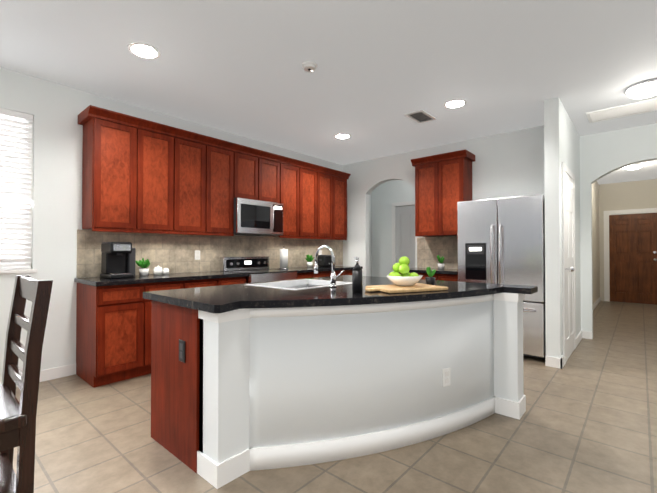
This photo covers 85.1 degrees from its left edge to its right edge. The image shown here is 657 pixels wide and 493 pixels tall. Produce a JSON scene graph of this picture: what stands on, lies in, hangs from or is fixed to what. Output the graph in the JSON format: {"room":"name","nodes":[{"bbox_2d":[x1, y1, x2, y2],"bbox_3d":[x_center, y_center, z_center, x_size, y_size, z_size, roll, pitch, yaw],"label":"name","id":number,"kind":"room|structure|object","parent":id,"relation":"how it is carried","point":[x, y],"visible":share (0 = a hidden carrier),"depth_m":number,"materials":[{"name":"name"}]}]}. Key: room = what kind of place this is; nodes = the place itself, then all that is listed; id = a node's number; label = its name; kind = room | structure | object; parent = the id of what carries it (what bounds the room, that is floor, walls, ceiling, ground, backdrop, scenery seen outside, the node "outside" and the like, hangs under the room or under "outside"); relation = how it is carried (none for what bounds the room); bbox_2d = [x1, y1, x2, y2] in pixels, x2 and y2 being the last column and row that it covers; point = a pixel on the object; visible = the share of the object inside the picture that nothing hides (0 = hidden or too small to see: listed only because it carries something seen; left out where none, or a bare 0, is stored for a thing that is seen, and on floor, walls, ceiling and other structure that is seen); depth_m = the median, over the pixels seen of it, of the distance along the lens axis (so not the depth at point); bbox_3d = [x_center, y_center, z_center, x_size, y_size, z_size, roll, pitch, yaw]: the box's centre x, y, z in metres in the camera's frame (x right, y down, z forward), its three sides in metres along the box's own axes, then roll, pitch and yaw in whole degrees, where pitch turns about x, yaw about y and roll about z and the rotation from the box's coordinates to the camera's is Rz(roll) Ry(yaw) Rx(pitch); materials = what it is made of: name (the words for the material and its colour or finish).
{"room":"kitchen","nodes":[
{"label":"kitchen","id":0,"kind":"room"},
{"bbox_2d":[0,68,371,378],"bbox_3d":[-2.568,-0.149,3.377,0.120,2.740,10.600,-1,-1,41],"label":"wall","id":1,"kind":"structure","parent":0,"point":[55,110],"depth_m":3.34,"materials":[{"name":"paint"}]},
{"bbox_2d":[0,122,37,273],"bbox_3d":[-3.178,-0.480,2.631,0.115,1.415,1.630,-1,-1,41],"label":"window","id":2,"kind":"structure","parent":1,"relation":"in","point":[11,271],"depth_m":3.20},
{"bbox_2d":[0,108,32,269],"bbox_3d":[-3.176,-0.497,2.630,0.050,1.376,1.560,-1,-1,41],"label":"window blinds","id":3,"kind":"object","parent":2,"relation":"attached to","point":[13,173],"visible":0.98,"depth_m":3.13,"materials":[{"name":"white plastic"}]},
{"bbox_2d":[0,364,75,386],"bbox_3d":[-4.192,1.149,1.395,0.013,0.100,5.500,-1,-1,41],"label":"baseboard","id":4,"kind":"structure","parent":1,"relation":"attached to","point":[69,370],"depth_m":3.31,"materials":[{"name":"white wood"}]},
{"bbox_2d":[82,105,145,232],"bbox_3d":[-2.130,-0.717,3.539,0.330,1.100,0.430,-1,-1,41],"label":"upper cabinet","id":5,"kind":"object","parent":1,"relation":"attached to","point":[139,175],"depth_m":3.42,"materials":[{"name":"brown wood"}]},
{"bbox_2d":[146,121,181,232],"bbox_3d":[-1.902,-0.714,3.802,0.330,1.100,0.486,-1,-1,41],"label":"upper cabinet","id":6,"kind":"object","parent":1,"relation":"attached to","point":[163,142],"depth_m":3.76,"materials":[{"name":"brown wood"}]},
{"bbox_2d":[182,129,213,232],"bbox_3d":[-1.655,-0.711,4.085,0.330,1.100,0.485,-1,-1,41],"label":"upper cabinet","id":7,"kind":"object","parent":1,"relation":"attached to","point":[197,149],"depth_m":4.05,"materials":[{"name":"brown wood"}]},
{"bbox_2d":[77,229,342,277],"bbox_3d":[-1.080,0.086,4.982,0.011,0.465,4.079,-1,-1,41],"label":"backsplash","id":8,"kind":"structure","parent":1,"relation":"attached to","point":[173,253],"depth_m":4.33,"materials":[{"name":"tile"}]},
{"bbox_2d":[195,250,199,259],"bbox_3d":[-1.598,0.105,4.372,0.006,0.115,0.072,-1,-1,41],"label":"outlet","id":9,"kind":"object","parent":8,"relation":"attached to","point":[197,254],"depth_m":4.37,"materials":[{"name":"white plastic"}]},
{"bbox_2d":[198,138,237,235],"bbox_3d":[-1.408,-0.708,4.368,0.330,1.100,0.486,-1,-1,41],"label":"upper cabinet","id":10,"kind":"object","parent":1,"relation":"attached to","point":[225,152],"depth_m":4.31,"materials":[{"name":"brown wood"}]},
{"bbox_2d":[238,145,261,200],"bbox_3d":[-1.144,-0.927,4.674,0.330,0.655,0.430,-1,-1,41],"label":"upper cabinet","id":11,"kind":"object","parent":1,"relation":"attached to","point":[249,160],"depth_m":4.59,"materials":[{"name":"brown wood"}]},
{"bbox_2d":[233,197,282,235],"bbox_3d":[-0.997,-0.374,4.752,0.439,0.438,0.745,-1,-1,41],"label":"microwave","id":12,"kind":"object","parent":11,"relation":"attached to","point":[251,217],"visible":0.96,"depth_m":4.59,"materials":[{"name":"silver metal"}]},
{"bbox_2d":[262,151,281,202],"bbox_3d":[-0.933,-0.924,4.916,0.330,0.655,0.431,-1,-1,41],"label":"upper cabinet","id":13,"kind":"object","parent":1,"relation":"attached to","point":[271,163],"depth_m":4.86,"materials":[{"name":"brown wood"}]},
{"bbox_2d":[272,157,301,236],"bbox_3d":[-0.669,-0.698,5.217,0.330,1.100,0.485,-1,-1,41],"label":"upper cabinet","id":14,"kind":"object","parent":1,"relation":"attached to","point":[291,169],"depth_m":5.14,"materials":[{"name":"brown wood"}]},
{"bbox_2d":[302,161,321,236],"bbox_3d":[-0.422,-0.695,5.501,0.330,1.100,0.486,-1,-1,41],"label":"upper cabinet","id":15,"kind":"object","parent":1,"relation":"attached to","point":[311,174],"depth_m":5.45,"materials":[{"name":"brown wood"}]},
{"bbox_2d":[314,167,337,239],"bbox_3d":[-0.175,-0.692,5.784,0.330,1.100,0.485,-1,-1,41],"label":"upper cabinet","id":16,"kind":"object","parent":1,"relation":"attached to","point":[329,177],"depth_m":5.77,"materials":[{"name":"brown wood"}]},
{"bbox_2d":[330,171,349,239],"bbox_3d":[0.053,-0.689,6.046,0.330,1.100,0.431,-1,-1,41],"label":"upper cabinet","id":17,"kind":"object","parent":1,"relation":"attached to","point":[342,177],"depth_m":6.01,"materials":[{"name":"brown wood"}]},
{"bbox_2d":[0,0,656,184],"bbox_3d":[1.900,-1.577,2.684,7.790,0.100,15.400,-1,-1,41],"label":"ceiling","id":18,"kind":"structure","parent":0,"point":[372,79],"depth_m":2.96,"materials":[{"name":"paint"}]},
{"bbox_2d":[127,42,160,58],"bbox_3d":[-1.435,-1.521,2.790,0.230,0.008,0.230,-1,-1,41],"label":"recessed light","id":19,"kind":"object","parent":18,"relation":"in","point":[143,50],"visible":1,"depth_m":2.77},
{"bbox_2d":[302,61,316,71],"bbox_3d":[-0.160,-1.503,3.005,0.124,0.040,0.124,-1,-1,41],"label":"smoke detector","id":20,"kind":"object","parent":18,"relation":"attached to","point":[309,66],"visible":1,"depth_m":2.98,"materials":[{"name":"white plastic"}]},
{"bbox_2d":[334,133,350,138],"bbox_3d":[0.193,-1.498,4.873,0.230,0.008,0.230,-1,-1,41],"label":"recessed light","id":21,"kind":"object","parent":18,"relation":"in","point":[342,136],"visible":0.98,"depth_m":4.86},
{"bbox_2d":[405,110,435,123],"bbox_3d":[1.071,-1.503,4.161,0.220,0.013,0.360,-1,-1,41],"label":"ceiling vent","id":22,"kind":"object","parent":18,"relation":"in","point":[421,116],"visible":1,"depth_m":4.15,"materials":[{"name":"grey metal"}]},
{"bbox_2d":[444,99,466,107],"bbox_3d":[1.341,-1.510,3.793,0.230,0.008,0.230,-1,-1,41],"label":"recessed light","id":23,"kind":"object","parent":18,"relation":"in","point":[456,103],"visible":1,"depth_m":3.77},
{"bbox_2d":[586,98,656,122],"bbox_3d":[3.311,-1.505,3.961,0.720,0.013,0.400,-1,-1,41],"label":"ceiling vent","id":24,"kind":"object","parent":18,"relation":"in","point":[650,105],"visible":0.96,"depth_m":3.98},
{"bbox_2d":[623,163,643,169],"bbox_3d":[5.550,-1.463,6.532,0.300,0.126,0.300,-1,-1,41],"label":"hall ceiling light","id":25,"kind":"object","parent":18,"relation":"attached to","point":[635,166],"visible":0.67,"depth_m":6.45,"materials":[{"name":"silver metal"}]},
{"bbox_2d":[625,78,656,98],"bbox_3d":[3.010,-1.494,3.387,0.320,0.150,0.320,-1,-1,41],"label":"dome ceiling light","id":26,"kind":"object","parent":18,"relation":"attached to","point":[644,89],"visible":0.85,"depth_m":3.33,"materials":[{"name":"white glass"}]},
{"bbox_2d":[13,301,656,492],"bbox_3d":[1.900,1.263,2.652,7.790,0.100,15.400,-1,-1,41],"label":"floor","id":27,"kind":"structure","parent":0,"point":[586,422],"depth_m":2.17,"materials":[{"name":"tile"}]},
{"bbox_2d":[0,275,52,492],"bbox_3d":[-1.329,0.660,1.251,0.450,1.075,0.496,-1,-1,41],"label":"chair","id":28,"kind":"object","parent":27,"relation":"on","point":[17,424],"visible":1,"depth_m":1.27,"materials":[{"name":"brown wood"}]},
{"bbox_2d":[76,283,153,387],"bbox_3d":[-2.051,0.784,3.406,0.598,0.875,0.441,-1,-1,41],"label":"base cabinet","id":29,"kind":"object","parent":27,"relation":"on","point":[113,330],"depth_m":3.22,"materials":[{"name":"brown wood"}]},
{"bbox_2d":[74,271,248,286],"bbox_3d":[-1.682,0.326,3.806,0.640,0.040,1.561,-1,-1,41],"label":"countertop","id":30,"kind":"structure","parent":29,"relation":"on","point":[173,277],"depth_m":3.50,"materials":[{"name":"black stone"}]},
{"bbox_2d":[100,242,135,278],"bbox_3d":[-2.041,0.129,3.515,0.310,0.345,0.265,-1,-1,41],"label":"coffee maker","id":31,"kind":"object","parent":30,"relation":"on","point":[118,259],"visible":1,"depth_m":3.46,"materials":[{"name":"black plastic"}]},
{"bbox_2d":[136,258,149,275],"bbox_3d":[-1.935,0.211,3.741,0.152,0.188,0.148,-1,-1,41],"label":"plant","id":32,"kind":"object","parent":30,"relation":"on","point":[143,269],"visible":1,"depth_m":3.71,"materials":[{"name":"green plant"}]},
{"bbox_2d":[153,265,165,274],"bbox_3d":[-1.828,0.253,3.842,0.088,0.105,0.088,0,-1,29],"label":"canister","id":33,"kind":"object","parent":30,"relation":"on","point":[157,270],"depth_m":3.82,"materials":[{"name":"white ceramic"}]},
{"bbox_2d":[154,279,189,290],"bbox_3d":[-1.816,0.787,3.676,0.598,0.875,0.497,-1,-1,41],"label":"base cabinet","id":34,"kind":"object","parent":27,"relation":"on","point":[157,286],"depth_m":3.53,"materials":[{"name":"brown wood"}]},
{"bbox_2d":[190,279,225,287],"bbox_3d":[-1.564,0.790,3.966,0.598,0.875,0.497,-1,-1,41],"label":"base cabinet","id":35,"kind":"object","parent":27,"relation":"on","point":[194,283],"depth_m":3.82,"materials":[{"name":"brown wood"}]},
{"bbox_2d":[226,275,248,284],"bbox_3d":[-1.329,0.793,4.235,0.598,0.875,0.442,-1,-1,41],"label":"base cabinet","id":36,"kind":"object","parent":27,"relation":"on","point":[228,281],"depth_m":4.09,"materials":[{"name":"brown wood"}]},
{"bbox_2d":[220,256,296,282],"bbox_3d":[-0.881,0.685,4.640,0.722,1.100,0.749,-1,-1,41],"label":"range","id":37,"kind":"object","parent":27,"relation":"on","point":[256,268],"visible":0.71,"depth_m":4.62,"materials":[{"name":"silver metal"}]},
{"bbox_2d":[297,274,318,278],"bbox_3d":[-0.547,0.804,5.134,0.598,0.875,0.432,-1,-1,41],"label":"base cabinet","id":38,"kind":"object","parent":27,"relation":"on","point":[299,276],"depth_m":4.96,"materials":[{"name":"brown wood"}]},
{"bbox_2d":[275,266,362,273],"bbox_3d":[-0.175,0.346,5.537,0.640,0.040,1.520,-1,-1,41],"label":"countertop","id":39,"kind":"structure","parent":38,"relation":"on","point":[300,270],"depth_m":5.24,"materials":[{"name":"black stone"}]},
{"bbox_2d":[279,246,288,268],"bbox_3d":[-0.644,0.159,5.172,0.140,0.322,0.140,-1,-1,41],"label":"paper towel","id":40,"kind":"object","parent":39,"relation":"on","point":[283,258],"visible":1,"depth_m":5.12,"materials":[{"name":"white paper"}]},
{"bbox_2d":[305,254,313,266],"bbox_3d":[-0.303,0.223,5.673,0.160,0.207,0.151,-1,-1,41],"label":"plant","id":41,"kind":"object","parent":39,"relation":"on","point":[309,259],"visible":1,"depth_m":5.63,"materials":[{"name":"green plant"}]},
{"bbox_2d":[317,255,334,266],"bbox_3d":[-0.039,0.232,5.847,0.185,0.192,0.285,-1,-1,41],"label":"toaster","id":42,"kind":"object","parent":39,"relation":"on","point":[324,260],"visible":0.85,"depth_m":5.76,"materials":[{"name":"black plastic"}]},
{"bbox_2d":[319,270,331,276],"bbox_3d":[-0.319,0.806,5.395,0.598,0.875,0.487,-1,-1,41],"label":"base cabinet","id":43,"kind":"object","parent":27,"relation":"on","point":[322,273],"depth_m":5.24,"materials":[{"name":"brown wood"}]},
{"bbox_2d":[149,283,525,488],"bbox_3d":[0.166,0.772,2.467,1.707,0.879,1.985,-1,-1,41],"label":"kitchen island","id":44,"kind":"object","parent":27,"relation":"on","point":[285,373],"depth_m":2.04,"materials":[{"name":"white wood"}]},
{"bbox_2d":[179,339,184,362],"bbox_3d":[-0.823,0.586,2.008,0.070,0.120,0.008,-1,-1,41],"label":"outlet","id":45,"kind":"object","parent":44,"relation":"attached to","point":[181,350],"visible":1,"depth_m":2.00,"materials":[{"name":"black plastic"}]},
{"bbox_2d":[143,275,386,310],"bbox_3d":[-0.249,0.315,2.846,0.660,0.040,2.085,-1,-1,41],"label":"island countertop","id":46,"kind":"structure","parent":44,"relation":"on","point":[186,297],"depth_m":2.30,"materials":[{"name":"black stone"}]},
{"bbox_2d":[314,245,343,286],"bbox_3d":[0.002,0.140,2.677,0.214,0.304,0.142,-1,-1,41],"label":"faucet","id":47,"kind":"object","parent":46,"relation":"on","point":[333,276],"visible":1,"depth_m":2.59,"materials":[{"name":"silver metal"}]},
{"bbox_2d":[195,279,537,350],"bbox_3d":[0.436,0.309,2.250,1.155,0.040,2.085,-1,-1,41],"label":"island countertop","id":48,"kind":"structure","parent":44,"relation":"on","point":[383,321],"depth_m":2.12,"materials":[{"name":"black stone"}]},
{"bbox_2d":[352,257,361,292],"bbox_3d":[0.179,0.176,2.227,0.064,0.222,0.064,-1,-1,41],"label":"soap bottle","id":49,"kind":"object","parent":48,"relation":"on","point":[357,279],"visible":1,"depth_m":2.20,"materials":[{"name":"black plastic"}]},
{"bbox_2d":[365,283,447,293],"bbox_3d":[0.489,0.278,2.391,0.530,0.023,0.300,0,-1,-24],"label":"cutting board","id":50,"kind":"object","parent":48,"relation":"on","point":[416,287],"visible":1,"depth_m":2.31,"materials":[{"name":"brown wood"}]},
{"bbox_2d":[386,256,422,285],"bbox_3d":[0.518,0.167,2.449,0.250,0.200,0.250,-1,-1,41],"label":"apple bowl","id":51,"kind":"object","parent":50,"relation":"on","point":[405,277],"visible":1,"depth_m":2.39,"materials":[{"name":"green food"}]},
{"bbox_2d":[425,267,435,284],"bbox_3d":[0.735,0.216,2.580,0.080,0.150,0.093,-1,-1,41],"label":"potted plant","id":52,"kind":"object","parent":48,"relation":"on","point":[430,279],"visible":0.98,"depth_m":2.55,"materials":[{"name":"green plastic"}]},
{"bbox_2d":[442,368,450,386],"bbox_3d":[0.767,0.850,2.326,0.072,0.116,0.008,0,-1,-29],"label":"outlet","id":53,"kind":"object","parent":44,"relation":"attached to","point":[446,376],"visible":1,"depth_m":2.32,"materials":[{"name":"white plastic"}]},
{"bbox_2d":[335,270,350,275],"bbox_3d":[-0.073,0.810,5.678,0.598,0.875,0.488,-1,-1,41],"label":"base cabinet","id":54,"kind":"object","parent":27,"relation":"on","point":[346,272],"depth_m":5.60,"materials":[{"name":"brown wood"}]},
{"bbox_2d":[400,268,457,280],"bbox_3d":[1.498,0.780,5.006,0.920,0.920,0.640,-1,-1,41],"label":"base cabinet","id":55,"kind":"object","parent":27,"relation":"on","point":[444,274],"visible":0.08,"depth_m":4.71,"materials":[{"name":"brown wood"}]},
{"bbox_2d":[437,255,444,268],"bbox_3d":[1.594,0.221,5.073,0.118,0.198,0.198,-1,-1,41],"label":"plant","id":56,"kind":"object","parent":55,"relation":"on","point":[441,264],"visible":0.98,"depth_m":5.02,"materials":[{"name":"green plant"}]},
{"bbox_2d":[457,194,545,358],"bbox_3d":[2.142,0.342,4.322,0.915,1.780,0.820,-1,-1,41],"label":"fridge","id":57,"kind":"object","parent":27,"relation":"on","point":[500,240],"visible":0.67,"depth_m":3.97,"materials":[{"name":"silver metal"}]},
{"bbox_2d":[372,180,414,276],"bbox_3d":[1.567,-0.111,6.724,1.720,2.740,0.120,-1,-1,41],"label":"wall","id":58,"kind":"structure","parent":0,"point":[386,195],"depth_m":7.04,"materials":[{"name":"paint"}]},
{"bbox_2d":[392,201,414,271],"bbox_3d":[1.583,0.207,6.603,0.940,2.100,0.034,-1,-1,41],"label":"pantry door","id":59,"kind":"structure","parent":58,"relation":"in","point":[403,228],"depth_m":6.76,"materials":[{"name":"grey paint"}]},
{"bbox_2d":[342,125,544,275],"bbox_3d":[1.557,-0.125,5.473,3.350,2.740,0.120,-1,-1,41],"label":"wall","id":60,"kind":"structure","parent":0,"point":[509,164],"depth_m":4.98,"materials":[{"name":"paint"}]},
{"bbox_2d":[417,236,457,268],"bbox_3d":[1.714,0.089,5.246,0.900,0.465,0.012,-1,-1,41],"label":"backsplash","id":61,"kind":"structure","parent":60,"relation":"attached to","point":[428,248],"depth_m":5.33,"materials":[{"name":"tile"}]},
{"bbox_2d":[411,149,474,236],"bbox_3d":[1.620,-0.710,5.094,0.794,1.120,0.372,-1,-1,41],"label":"upper cabinet","id":62,"kind":"object","parent":60,"relation":"attached to","point":[443,184],"visible":0.92,"depth_m":4.96,"materials":[{"name":"brown wood"}]},
{"bbox_2d":[544,97,580,357],"bbox_3d":[2.823,-0.139,4.291,0.150,2.740,1.660,-1,-1,41],"label":"wall","id":63,"kind":"structure","parent":0,"point":[561,139],"depth_m":3.68,"materials":[{"name":"paint"}]},
{"bbox_2d":[561,162,575,364],"bbox_3d":[2.709,0.179,4.029,0.017,2.100,0.860,-1,-1,41],"label":"door frame","id":64,"kind":"structure","parent":63,"relation":"attached to","point":[566,169],"depth_m":3.72,"materials":[{"name":"white wood"}]},
{"bbox_2d":[564,171,574,360],"bbox_3d":[2.737,0.213,4.004,0.089,2.020,0.714,-1,-1,41],"label":"door","id":65,"kind":"structure","parent":63,"relation":"in","point":[569,266],"depth_m":4.01,"materials":[{"name":"white paint"}]},
{"bbox_2d":[576,330,582,346],"bbox_3d":[3.210,1.185,4.596,0.013,0.100,0.670,-1,-1,41],"label":"baseboard","id":66,"kind":"structure","parent":63,"relation":"attached to","point":[580,335],"depth_m":4.61,"materials":[{"name":"white wood"}]},
{"bbox_2d":[592,181,601,303],"bbox_3d":[4.906,-0.110,6.813,0.140,2.740,4.640,-1,-1,41],"label":"wall","id":67,"kind":"structure","parent":0,"point":[596,188],"depth_m":7.88,"materials":[{"name":"paint"}]},
{"bbox_2d":[593,297,600,309],"bbox_3d":[4.910,1.209,6.715,0.013,0.100,4.520,-1,-1,41],"label":"baseboard","id":68,"kind":"structure","parent":67,"relation":"attached to","point":[597,302],"depth_m":7.61,"materials":[{"name":"white wood"}]},
{"bbox_2d":[580,123,656,338],"bbox_3d":[5.044,-0.147,3.538,4.190,2.740,0.120,-1,-1,41],"label":"wall","id":69,"kind":"structure","parent":0,"point":[602,154],"depth_m":4.77,"materials":[{"name":"paint"}]},
{"bbox_2d":[601,179,656,300],"bbox_3d":[7.020,-0.097,7.969,1.530,2.740,0.120,-1,-1,41],"label":"wall","id":70,"kind":"structure","parent":0,"point":[641,194],"depth_m":8.15,"materials":[{"name":"paint"}]},
{"bbox_2d":[604,208,656,301],"bbox_3d":[6.879,0.219,8.078,1.050,2.110,0.135,-1,-1,41],"label":"door frame","id":71,"kind":"structure","parent":70,"relation":"attached to","point":[606,250],"depth_m":8.32,"materials":[{"name":"white wood"}]},
{"bbox_2d":[609,213,656,304],"bbox_3d":[6.838,0.269,8.030,0.850,2.000,0.150,-1,-1,41],"label":"front door","id":72,"kind":"structure","parent":70,"relation":"in","point":[633,255],"depth_m":8.05,"materials":[{"name":"brown wood"}]}
]}

